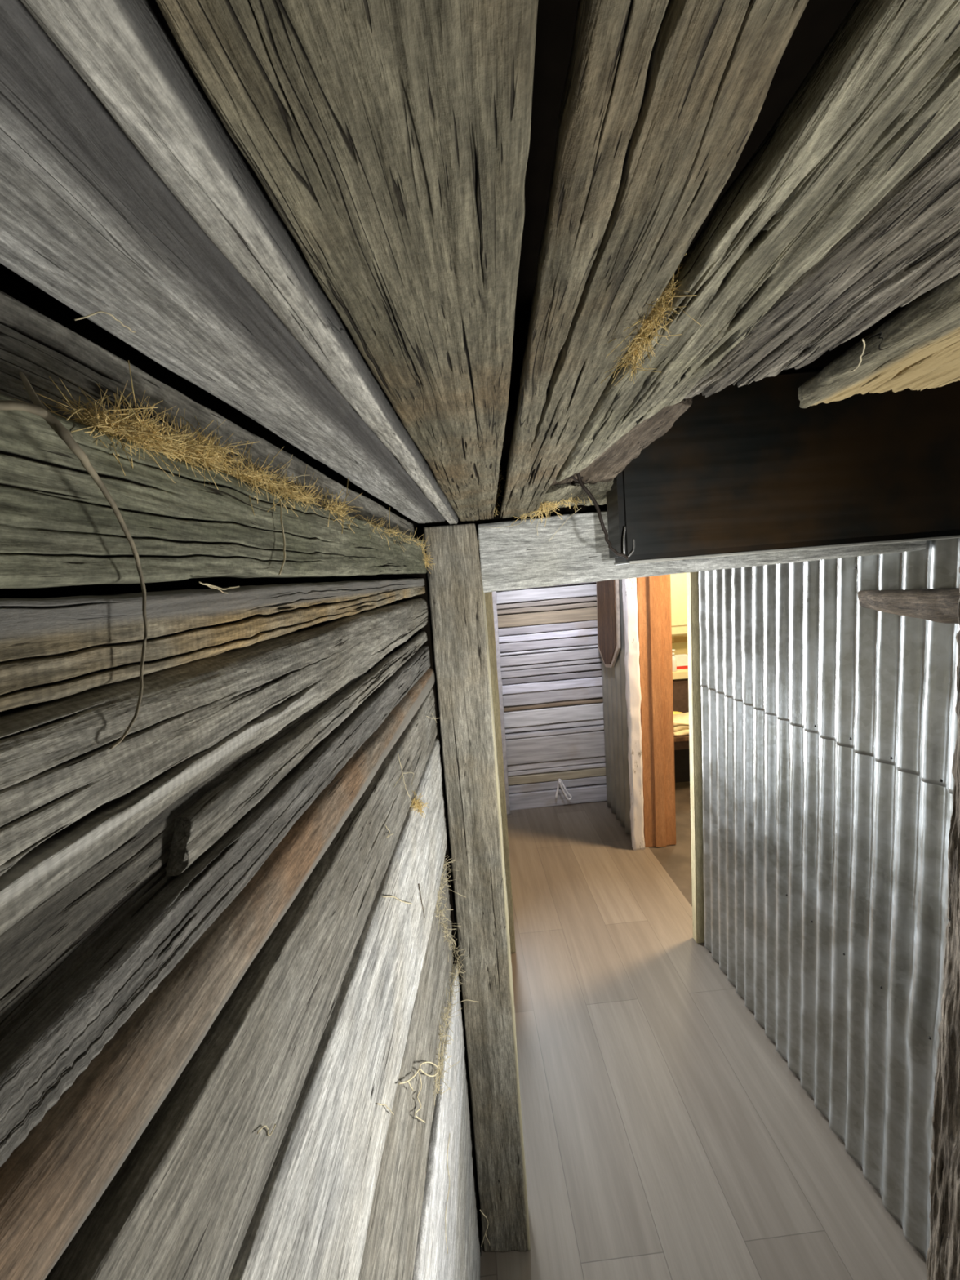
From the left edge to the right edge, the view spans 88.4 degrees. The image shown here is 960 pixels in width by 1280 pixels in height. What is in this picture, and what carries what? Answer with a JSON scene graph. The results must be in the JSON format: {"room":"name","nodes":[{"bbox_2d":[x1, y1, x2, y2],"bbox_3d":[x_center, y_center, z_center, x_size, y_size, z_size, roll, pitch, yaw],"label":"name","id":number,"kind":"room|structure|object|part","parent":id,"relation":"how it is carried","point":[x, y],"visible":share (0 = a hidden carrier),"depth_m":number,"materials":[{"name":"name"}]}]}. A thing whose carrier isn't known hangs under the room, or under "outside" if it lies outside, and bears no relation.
{"room":"farm building","nodes":[
{"label":"farm building","id":0,"kind":"room"},
{"bbox_2d":[0,263,406,674],"bbox_3d":[-0.170,0.625,0.346,0.035,2.300,1.720,-4,7,2],"label":"wall","id":1,"kind":"structure","parent":0,"point":[12,284],"depth_m":0.31,"materials":[{"name":"black"}]},
{"bbox_2d":[0,673,367,1040],"bbox_3d":[-0.165,0.110,0.160,0.024,0.068,0.920,-4,7,2],"label":"board","id":2,"kind":"object","parent":1,"relation":"attached to","point":[43,948],"visible":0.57,"depth_m":0.19,"materials":[{"name":"grey wood"}]},
{"bbox_2d":[0,290,414,537],"bbox_3d":[-0.172,-0.123,0.381,0.024,0.086,1.418,-4,7,2],"label":"board","id":3,"kind":"object","parent":1,"relation":"attached to","point":[33,344],"visible":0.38,"depth_m":0.22,"materials":[{"name":"grey wood"}]},
{"bbox_2d":[74,311,135,333],"bbox_3d":[-0.152,-0.128,0.201,0.002,0.012,0.034,-4,7,1],"label":"fibre","id":4,"kind":"object","parent":3,"relation":"attached to","point":[97,312],"visible":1,"depth_m":0.20,"materials":[{"name":"beige plant"}]},
{"bbox_2d":[0,577,425,711],"bbox_3d":[-0.151,-0.025,0.393,0.024,0.046,1.418,-4,7,2],"label":"board","id":5,"kind":"object","parent":1,"relation":"attached to","point":[51,648],"visible":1,"depth_m":0.21,"materials":[{"name":"wood"}]},
{"bbox_2d":[0,393,426,589],"bbox_3d":[-0.146,-0.085,0.385,0.020,0.087,1.418,-4,7,2],"label":"board","id":6,"kind":"object","parent":1,"relation":"attached to","point":[58,528],"visible":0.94,"depth_m":0.21,"materials":[{"name":"grey wood"}]},
{"bbox_2d":[0,371,147,749],"bbox_3d":[-0.129,-0.020,0.165,0.018,0.126,0.067,-7,8,-21],"label":"root","id":7,"kind":"object","parent":6,"relation":"hanging from","point":[38,408],"visible":1,"depth_m":0.15,"materials":[{"name":"plant"}]},
{"bbox_2d":[9,360,259,489],"bbox_3d":[-0.144,-0.092,0.228,0.056,0.046,0.130,-4,7,-3],"label":"tuft","id":8,"kind":"object","parent":6,"relation":"on","point":[206,455],"visible":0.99,"depth_m":0.20,"materials":[{"name":"yellow plant"}]},
{"bbox_2d":[198,581,239,593],"bbox_3d":[-0.136,-0.028,0.259,0.002,0.007,0.037,-4,7,1],"label":"fibre","id":9,"kind":"object","parent":6,"relation":"attached to","point":[201,583],"visible":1,"depth_m":0.26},
{"bbox_2d":[199,440,328,516],"bbox_3d":[-0.143,-0.104,0.342,0.054,0.046,0.166,-4,7,3],"label":"tuft","id":10,"kind":"object","parent":6,"relation":"on","point":[296,493],"visible":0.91,"depth_m":0.32,"materials":[{"name":"yellow plant"}]},
{"bbox_2d":[277,453,306,479],"bbox_3d":[-0.142,-0.129,0.378,0.001,0.024,0.065,-4,7,2],"label":"fibre","id":11,"kind":"object","parent":10,"relation":"on","point":[292,454],"visible":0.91,"depth_m":0.36,"materials":[{"name":"beige plant"}]},
{"bbox_2d":[278,498,285,574],"bbox_3d":[-0.133,-0.069,0.327,0.002,0.051,0.016,-4,7,4],"label":"fibre","id":12,"kind":"object","parent":6,"relation":"hanging from","point":[281,504],"visible":1,"depth_m":0.33,"materials":[{"name":"plant"}]},
{"bbox_2d":[311,478,365,533],"bbox_3d":[-0.139,-0.126,0.467,0.063,0.063,0.101,-4,7,-3],"label":"tuft","id":13,"kind":"object","parent":6,"relation":"on","point":[341,513],"visible":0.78,"depth_m":0.46,"materials":[{"name":"yellow plant"}]},
{"bbox_2d":[355,506,434,573],"bbox_3d":[-0.133,-0.160,0.836,0.060,0.094,0.552,-4,7,2],"label":"tuft","id":14,"kind":"object","parent":6,"relation":"on","point":[371,522],"visible":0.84,"depth_m":0.75,"materials":[{"name":"yellow plant"}]},
{"bbox_2d":[0,598,427,934],"bbox_3d":[-0.149,0.028,0.400,0.032,0.070,1.418,-4,7,2],"label":"board","id":15,"kind":"object","parent":1,"relation":"attached to","point":[68,800],"visible":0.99,"depth_m":0.21,"materials":[{"name":"grey wood"}]},
{"bbox_2d":[0,645,430,1166],"bbox_3d":[-0.142,0.122,0.411,0.025,0.058,1.418,-4,7,2],"label":"board","id":16,"kind":"object","parent":1,"relation":"attached to","point":[42,1056],"visible":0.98,"depth_m":0.21,"materials":[{"name":"grey wood"}]},
{"bbox_2d":[0,667,435,1279],"bbox_3d":[-0.138,0.155,0.415,0.032,0.088,1.418,-4,7,2],"label":"board","id":17,"kind":"object","parent":1,"relation":"attached to","point":[52,1181],"visible":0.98,"depth_m":0.20,"materials":[{"name":"wood"}]},
{"bbox_2d":[44,687,437,1279],"bbox_3d":[-0.131,0.246,0.427,0.025,0.127,1.418,-4,7,2],"label":"board","id":18,"kind":"object","parent":1,"relation":"attached to","point":[181,1205],"visible":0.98,"depth_m":0.27,"materials":[{"name":"grey wood"}]},
{"bbox_2d":[257,1124,275,1136],"bbox_3d":[-0.122,0.280,0.282,0.002,0.017,0.018,-4,7,3],"label":"fibre","id":19,"kind":"object","parent":18,"relation":"attached to","point":[264,1126],"visible":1,"depth_m":0.28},
{"bbox_2d":[394,753,413,798],"bbox_3d":[-0.109,0.196,0.713,0.002,0.089,0.135,-4,7,2],"label":"fibre","id":20,"kind":"object","parent":18,"relation":"attached to","point":[397,753],"visible":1,"depth_m":0.70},
{"bbox_2d":[165,631,427,875],"bbox_3d":[-0.136,0.047,0.673,0.015,0.026,0.880,-4,7,2],"label":"board","id":21,"kind":"object","parent":1,"relation":"attached to","point":[197,828],"visible":1,"depth_m":0.32,"materials":[{"name":"grey wood"}]},
{"bbox_2d":[228,738,447,1279],"bbox_3d":[-0.116,0.439,0.451,0.025,0.287,1.418,-4,7,2],"label":"board","id":22,"kind":"object","parent":1,"relation":"attached to","point":[309,1220],"visible":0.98,"depth_m":0.43,"materials":[{"name":"grey wood"}]},
{"bbox_2d":[377,1103,394,1115],"bbox_3d":[-0.098,0.487,0.511,0.002,0.071,0.048,-4,7,2],"label":"fibre","id":23,"kind":"object","parent":22,"relation":"attached to","point":[377,1104],"visible":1,"depth_m":0.52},
{"bbox_2d":[382,895,412,904],"bbox_3d":[-0.103,0.334,0.632,0.002,0.112,0.144,-4,7,2],"label":"fibre","id":24,"kind":"object","parent":22,"relation":"attached to","point":[387,895],"visible":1,"depth_m":0.63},
{"bbox_2d":[409,790,428,817],"bbox_3d":[-0.102,0.269,0.803,0.037,0.061,0.067,-4,7,-3],"label":"tuft","id":25,"kind":"object","parent":22,"relation":"on","point":[416,803],"visible":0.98,"depth_m":0.80,"materials":[{"name":"beige plant"}]},
{"bbox_2d":[417,883,425,917],"bbox_3d":[-0.093,0.417,0.788,0.002,0.075,0.025,-4,7,1],"label":"splinter","id":26,"kind":"object","parent":22,"relation":"attached to","point":[418,883],"visible":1,"depth_m":0.78,"materials":[{"name":"grey wood"}]},
{"bbox_2d":[358,857,453,1279],"bbox_3d":[-0.103,0.699,0.483,0.026,0.356,1.418,-4,7,2],"label":"board","id":27,"kind":"object","parent":1,"relation":"attached to","point":[389,1251],"visible":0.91,"depth_m":0.65,"materials":[{"name":"grey wood"}]},
{"bbox_2d":[398,1062,438,1090],"bbox_3d":[-0.082,0.615,0.697,0.003,0.245,0.235,-4,7,2],"label":"fibre","id":28,"kind":"object","parent":27,"relation":"hanging from","point":[420,1068],"visible":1,"depth_m":0.69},
{"bbox_2d":[414,1071,425,1123],"bbox_3d":[-0.083,0.649,0.675,0.002,0.094,0.055,-4,7,2],"label":"fibre","id":29,"kind":"object","parent":27,"relation":"hanging from","point":[418,1072],"visible":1,"depth_m":0.68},
{"bbox_2d":[432,854,469,1106],"bbox_3d":[-0.065,0.664,1.008,0.091,0.375,0.434,-4,7,0],"label":"tuft","id":30,"kind":"object","parent":27,"relation":"on","point":[439,1073],"visible":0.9,"depth_m":0.97,"materials":[{"name":"beige plant"}]},
{"bbox_2d":[412,964,464,1279],"bbox_3d":[-0.080,0.945,0.514,0.024,0.450,1.418,-4,7,2],"label":"board","id":31,"kind":"object","parent":1,"relation":"attached to","point":[433,1261],"visible":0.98,"depth_m":0.85,"materials":[{"name":"grey wood"}]},
{"bbox_2d":[444,1133,449,1253],"bbox_3d":[-0.055,0.948,0.854,0.002,0.086,0.117,-4,7,2],"label":"fibre","id":32,"kind":"object","parent":31,"relation":"attached to","point":[449,1134],"visible":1,"depth_m":0.85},
{"bbox_2d":[453,1060,471,1279],"bbox_3d":[-0.059,1.254,0.552,0.025,0.292,1.418,-4,7,2],"label":"board","id":33,"kind":"object","parent":1,"relation":"attached to","point":[462,1231],"visible":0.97,"depth_m":1.07,"materials":[{"name":"grey wood"}]},
{"bbox_2d":[466,1157,480,1279],"bbox_3d":[-0.039,1.569,0.592,0.025,0.334,1.418,-4,7,2],"label":"board","id":34,"kind":"object","parent":1,"relation":"attached to","point":[474,1255],"visible":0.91,"depth_m":1.21,"materials":[{"name":"grey wood"}]},
{"bbox_2d":[480,1209,489,1247],"bbox_3d":[0.011,1.486,1.246,0.024,0.110,0.003,-4,7,2],"label":"fibre","id":35,"kind":"object","parent":34,"relation":"attached to","point":[480,1210],"visible":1,"depth_m":1.25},
{"bbox_2d":[400,537,481,1253],"bbox_3d":[-0.088,0.705,1.284,0.054,1.900,0.155,-4,7,2],"label":"wall","id":36,"kind":"structure","parent":0,"point":[428,628],"depth_m":1.20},
{"bbox_2d":[496,582,607,810],"bbox_3d":[0.488,0.058,3.737,1.300,2.505,0.097,-4,7,-3],"label":"wall","id":37,"kind":"structure","parent":0,"point":[551,658],"depth_m":3.75,"materials":[{"name":"grey wood"}]},
{"bbox_2d":[492,591,511,814],"bbox_3d":[0.132,0.144,3.636,0.043,2.400,0.050,-4,7,-3],"label":"strip","id":38,"kind":"object","parent":37,"relation":"attached to","point":[494,593],"visible":0.51,"depth_m":3.66,"materials":[{"name":"grey wood"}]},
{"bbox_2d":[555,778,572,799],"bbox_3d":[0.641,1.148,3.787,0.130,0.176,0.050,-4,7,-3],"label":"cable loop","id":39,"kind":"object","parent":37,"relation":"attached to","point":[559,780],"visible":1,"depth_m":3.79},
{"bbox_2d":[395,331,873,539],"bbox_3d":[0.392,-0.481,1.209,1.240,0.400,0.060,-4,7,2],"label":"wall","id":40,"kind":"structure","parent":0,"point":[828,357],"depth_m":1.19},
{"bbox_2d":[671,642,688,654],"bbox_3d":[2.040,-0.188,4.980,2.060,2.460,0.100,-4,7,-3],"label":"wall","id":41,"kind":"structure","parent":0,"point":[680,647],"depth_m":4.96,"materials":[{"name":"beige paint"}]},
{"bbox_2d":[670,573,687,635],"bbox_3d":[2.003,-0.595,4.683,1.900,1.055,0.348,-4,7,-3],"label":"upper cabinet","id":42,"kind":"object","parent":41,"relation":"attached to","point":[677,581],"visible":0.06,"depth_m":4.53,"materials":[{"name":"beige paint"}]},
{"bbox_3d":[1.762,-0.560,4.517,0.450,1.030,0.020,-4,7,-3],"label":"door","id":43,"kind":"part","parent":42,"relation":"part of","materials":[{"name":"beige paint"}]},
{"bbox_2d":[671,635,687,643],"bbox_3d":[2.025,-0.032,4.918,1.920,0.110,0.017,-4,7,-3],"label":"tile backsplash","id":44,"kind":"structure","parent":41,"relation":"attached to","point":[682,638],"depth_m":4.91,"materials":[{"name":"tile"}]},
{"bbox_2d":[480,781,927,1279],"bbox_3d":[1.131,1.525,1.960,4.600,0.060,6.600,-4,7,-3],"label":"floor","id":45,"kind":"structure","parent":0,"point":[666,1136],"depth_m":1.66,"materials":[{"name":"wood"}]},
{"bbox_2d":[423,523,530,1252],"bbox_3d":[0.006,0.690,1.255,0.130,1.919,0.097,-4,7,2],"label":"timber post","id":46,"kind":"object","parent":45,"relation":"on","point":[455,588],"visible":1,"depth_m":1.19,"materials":[{"name":"grey wood"}]},
{"bbox_2d":[477,511,926,592],"bbox_3d":[0.485,-0.232,1.125,0.971,0.180,0.088,-4,7,2],"label":"lintel timber","id":47,"kind":"object","parent":46,"relation":"attached to","point":[516,557],"visible":0.47,"depth_m":1.09,"materials":[{"name":"grey wood"}]},
{"bbox_2d":[548,507,581,541],"bbox_3d":[0.183,-0.248,1.063,0.074,0.066,0.002,-4,7,2],"label":"fibre","id":48,"kind":"object","parent":47,"relation":"attached to","point":[580,508],"visible":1,"depth_m":1.06,"materials":[{"name":"beige plant"}]},
{"bbox_2d":[540,478,613,509],"bbox_3d":[0.226,-0.288,0.938,0.235,0.033,0.267,-4,7,2],"label":"plank","id":49,"kind":"object","parent":47,"relation":"on","point":[557,493],"visible":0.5,"depth_m":0.90,"materials":[{"name":"grey wood"}]},
{"bbox_2d":[511,497,592,526],"bbox_3d":[0.153,-0.281,1.001,0.129,0.092,0.213,-9,9,-35],"label":"tuft","id":50,"kind":"object","parent":49,"relation":"on","point":[544,505],"visible":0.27,"depth_m":0.99,"materials":[{"name":"yellow plant"}]},
{"bbox_2d":[500,0,808,518],"bbox_3d":[0.062,-0.188,0.368,0.075,0.026,1.420,-4,7,2],"label":"plank","id":51,"kind":"object","parent":47,"relation":"on","point":[662,100],"visible":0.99,"depth_m":0.16,"materials":[{"name":"grey wood"}]},
{"bbox_2d":[493,465,506,516],"bbox_3d":[0.036,-0.318,1.046,0.055,0.110,0.056,2,9,40],"label":"tuft","id":52,"kind":"object","parent":51,"relation":"on","point":[500,471],"visible":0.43,"depth_m":1.04,"materials":[{"name":"brown plant"}]},
{"bbox_2d":[478,539,515,952],"bbox_3d":[0.032,0.302,2.257,0.111,2.440,0.060,-4,7,-3],"label":"upright","id":53,"kind":"object","parent":45,"relation":"on","point":[488,596],"visible":0.24,"depth_m":2.25,"materials":[{"name":"beige wood"}]},
{"bbox_2d":[622,577,644,850],"bbox_3d":[0.940,0.141,3.045,0.086,2.440,0.061,-4,7,-3],"label":"post","id":54,"kind":"object","parent":45,"relation":"on","point":[633,688],"visible":0.77,"depth_m":3.06,"materials":[{"name":"white paint"}]},
{"bbox_2d":[672,669,688,712],"bbox_3d":[2.082,0.661,4.813,1.920,0.815,0.360,-4,7,-3],"label":"countertop","id":55,"kind":"structure","parent":45,"relation":"on","point":[680,677],"depth_m":4.62,"materials":[{"name":"beige paint"}]},
{"bbox_2d":[671,648,676,671],"bbox_3d":[1.800,0.190,4.599,0.058,0.207,0.058,-4,7,-3],"label":"pump bottle","id":56,"kind":"object","parent":55,"relation":"on","point":[673,659],"visible":0.8,"depth_m":4.58,"materials":[{"name":"white plastic"}]},
{"bbox_2d":[674,653,688,670],"bbox_3d":[1.893,0.209,4.667,0.131,0.140,0.062,-4,7,-3],"label":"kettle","id":57,"kind":"object","parent":55,"relation":"on","point":[682,660],"visible":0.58,"depth_m":4.64,"materials":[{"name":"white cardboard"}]},
{"bbox_2d":[673,734,689,782],"bbox_3d":[1.858,0.923,3.970,1.080,0.535,0.550,-4,7,-3],"label":"kitchen table","id":58,"kind":"object","parent":45,"relation":"on","point":[682,745],"visible":0.02,"depth_m":3.96,"materials":[{"name":"brown wood"}]},
{"bbox_2d":[673,711,688,736],"bbox_3d":[1.585,0.640,3.780,0.300,0.108,0.238,-4,7,-3],"label":"folded cloth","id":59,"kind":"object","parent":58,"relation":"on","point":[681,721],"visible":0.34,"depth_m":3.68,"materials":[{"name":"yellow fabric"}]},
{"bbox_3d":[1.860,0.950,3.978,1.000,0.360,0.020,-4,7,-3],"label":"panel","id":60,"kind":"part","parent":58,"relation":"part of","materials":[{"name":"brown wood"}]},
{"bbox_2d":[686,571,704,943],"bbox_3d":[0.978,0.240,2.228,0.056,2.440,0.045,-4,7,-3],"label":"upright","id":61,"kind":"object","parent":45,"relation":"on","point":[692,578],"visible":0.45,"depth_m":2.25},
{"bbox_2d":[925,566,959,1279],"bbox_3d":[1.002,0.461,0.996,0.039,2.298,0.125,-4,7,-3],"label":"post","id":62,"kind":"object","parent":45,"relation":"on","point":[943,1255],"visible":1,"depth_m":1.08,"materials":[{"name":"grey wood"}]},
{"bbox_2d":[605,366,959,564],"bbox_3d":[0.575,-0.302,0.853,0.696,0.293,0.118,-4,7,2],"label":"steel beam","id":63,"kind":"structure","parent":62,"relation":"attached to","point":[745,469],"depth_m":0.81,"materials":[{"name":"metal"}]},
{"bbox_2d":[511,0,924,362],"bbox_3d":[0.352,-0.585,0.280,1.240,0.040,1.920,-4,7,2],"label":"ceiling","id":64,"kind":"structure","parent":0,"point":[820,20],"depth_m":0.53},
{"bbox_2d":[0,0,445,523],"bbox_3d":[-0.135,-0.181,0.374,0.093,0.031,1.420,-4,7,2],"label":"plank","id":65,"kind":"object","parent":64,"relation":"attached to","point":[86,220],"visible":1,"depth_m":0.19,"materials":[{"name":"grey wood"}]},
{"bbox_2d":[20,0,457,524],"bbox_3d":[-0.077,-0.173,0.373,0.025,0.021,1.420,-4,7,2],"label":"plank","id":66,"kind":"object","parent":64,"relation":"attached to","point":[126,52],"visible":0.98,"depth_m":0.14,"materials":[{"name":"grey wood"}]},
{"bbox_2d":[155,0,537,521],"bbox_3d":[-0.021,-0.176,0.371,0.087,0.012,1.420,-4,7,2],"label":"plank","id":67,"kind":"object","parent":64,"relation":"attached to","point":[390,139],"visible":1,"depth_m":0.15,"materials":[{"name":"grey wood"}]},
{"bbox_2d":[555,0,959,481],"bbox_3d":[0.119,-0.167,0.177,0.072,0.026,1.039,-4,7,2],"label":"plank","id":68,"kind":"object","parent":64,"relation":"attached to","point":[883,91],"visible":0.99,"depth_m":0.17,"materials":[{"name":"grey wood"}]},
{"bbox_2d":[550,397,692,486],"bbox_3d":[0.159,-0.259,0.669,0.136,0.035,0.400,-4,7,2],"label":"plank","id":69,"kind":"object","parent":68,"relation":"on","point":[614,460],"visible":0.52,"depth_m":0.62,"materials":[{"name":"grey wood"}]},
{"bbox_2d":[570,472,628,559],"bbox_3d":[0.168,-0.222,0.756,0.109,0.205,0.015,-2,7,17],"label":"twig","id":70,"kind":"object","parent":69,"relation":"hanging from","point":[579,479],"visible":0.74,"depth_m":0.76,"materials":[{"name":"brown wood"}]},
{"bbox_2d":[600,253,701,386],"bbox_3d":[0.092,-0.172,0.268,0.045,0.044,0.110,-5,7,-7],"label":"tuft","id":71,"kind":"object","parent":68,"relation":"attached to","point":[657,311],"visible":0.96,"depth_m":0.26,"materials":[{"name":"yellow plant"}]},
{"bbox_2d":[684,120,959,398],"bbox_3d":[0.186,-0.156,0.023,0.085,0.037,0.736,-4,7,2],"label":"plank","id":72,"kind":"object","parent":64,"relation":"attached to","point":[908,245],"visible":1,"depth_m":0.23,"materials":[{"name":"grey wood"}]},
{"bbox_2d":[798,273,959,408],"bbox_3d":[0.318,-0.162,0.041,0.152,0.020,0.780,-4,7,2],"label":"plank","id":73,"kind":"object","parent":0,"point":[917,348],"visible":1,"depth_m":0.34,"materials":[{"name":"brown wood"}]},
{"bbox_2d":[850,337,865,372],"bbox_3d":[0.246,-0.184,0.320,0.005,0.002,0.060,0,8,31],"label":"fibre","id":74,"kind":"object","parent":73,"relation":"hanging from","point":[863,340],"visible":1,"depth_m":0.32,"materials":[{"name":"beige plant"}]},
{"bbox_3d":[1.020,0.080,3.404,0.155,2.460,0.700,-4,7,-3],"label":"wall","id":75,"kind":"structure","parent":0,"visible":0},
{"bbox_2d":[601,578,631,840],"bbox_3d":[0.925,0.163,3.399,0.042,2.290,0.601,-4,7,-3],"label":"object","id":76,"kind":"object","parent":75,"relation":"attached to","point":[614,679],"visible":0.48,"depth_m":3.42,"materials":[{"name":"wood"}]},
{"bbox_2d":[596,579,620,667],"bbox_3d":[0.854,-0.385,3.337,0.022,1.180,0.480,-4,7,-3],"label":"board","id":77,"kind":"object","parent":76,"relation":"attached to","point":[607,591],"visible":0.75,"depth_m":3.31,"materials":[{"name":"wood"}]},
{"bbox_2d":[636,574,675,847],"bbox_3d":[1.099,0.296,3.085,0.207,2.100,0.052,-4,7,-3],"label":"doorway timber","id":78,"kind":"structure","parent":75,"relation":"in","point":[653,593],"depth_m":3.08,"materials":[{"name":"orange wood"}]},
{"bbox_3d":[1.117,0.338,1.282,0.110,2.460,1.940,-4,7,-3],"label":"wall","id":79,"kind":"structure","parent":0,"visible":0},
{"bbox_2d":[701,686,952,1261],"bbox_3d":[1.058,0.877,1.427,0.032,1.354,1.666,-4,7,-3],"label":"sheet","id":80,"kind":"object","parent":79,"relation":"attached to","point":[826,863],"visible":0.94,"depth_m":1.46,"materials":[{"name":"metal"}]},
{"bbox_2d":[698,537,959,794],"bbox_3d":[0.983,-0.212,1.291,0.023,1.035,1.666,-4,7,-3],"label":"sheet","id":81,"kind":"object","parent":79,"relation":"attached to","point":[793,642],"visible":0.48,"depth_m":1.35,"materials":[{"name":"metal"}]},
{"bbox_2d":[857,587,959,623],"bbox_3d":[0.979,-0.059,0.917,0.055,0.114,0.727,-4,7,-3],"label":"wooden plank","id":82,"kind":"object","parent":81,"relation":"attached to","point":[935,605],"visible":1,"depth_m":1.09,"materials":[{"name":"grey wood"}]}
]}

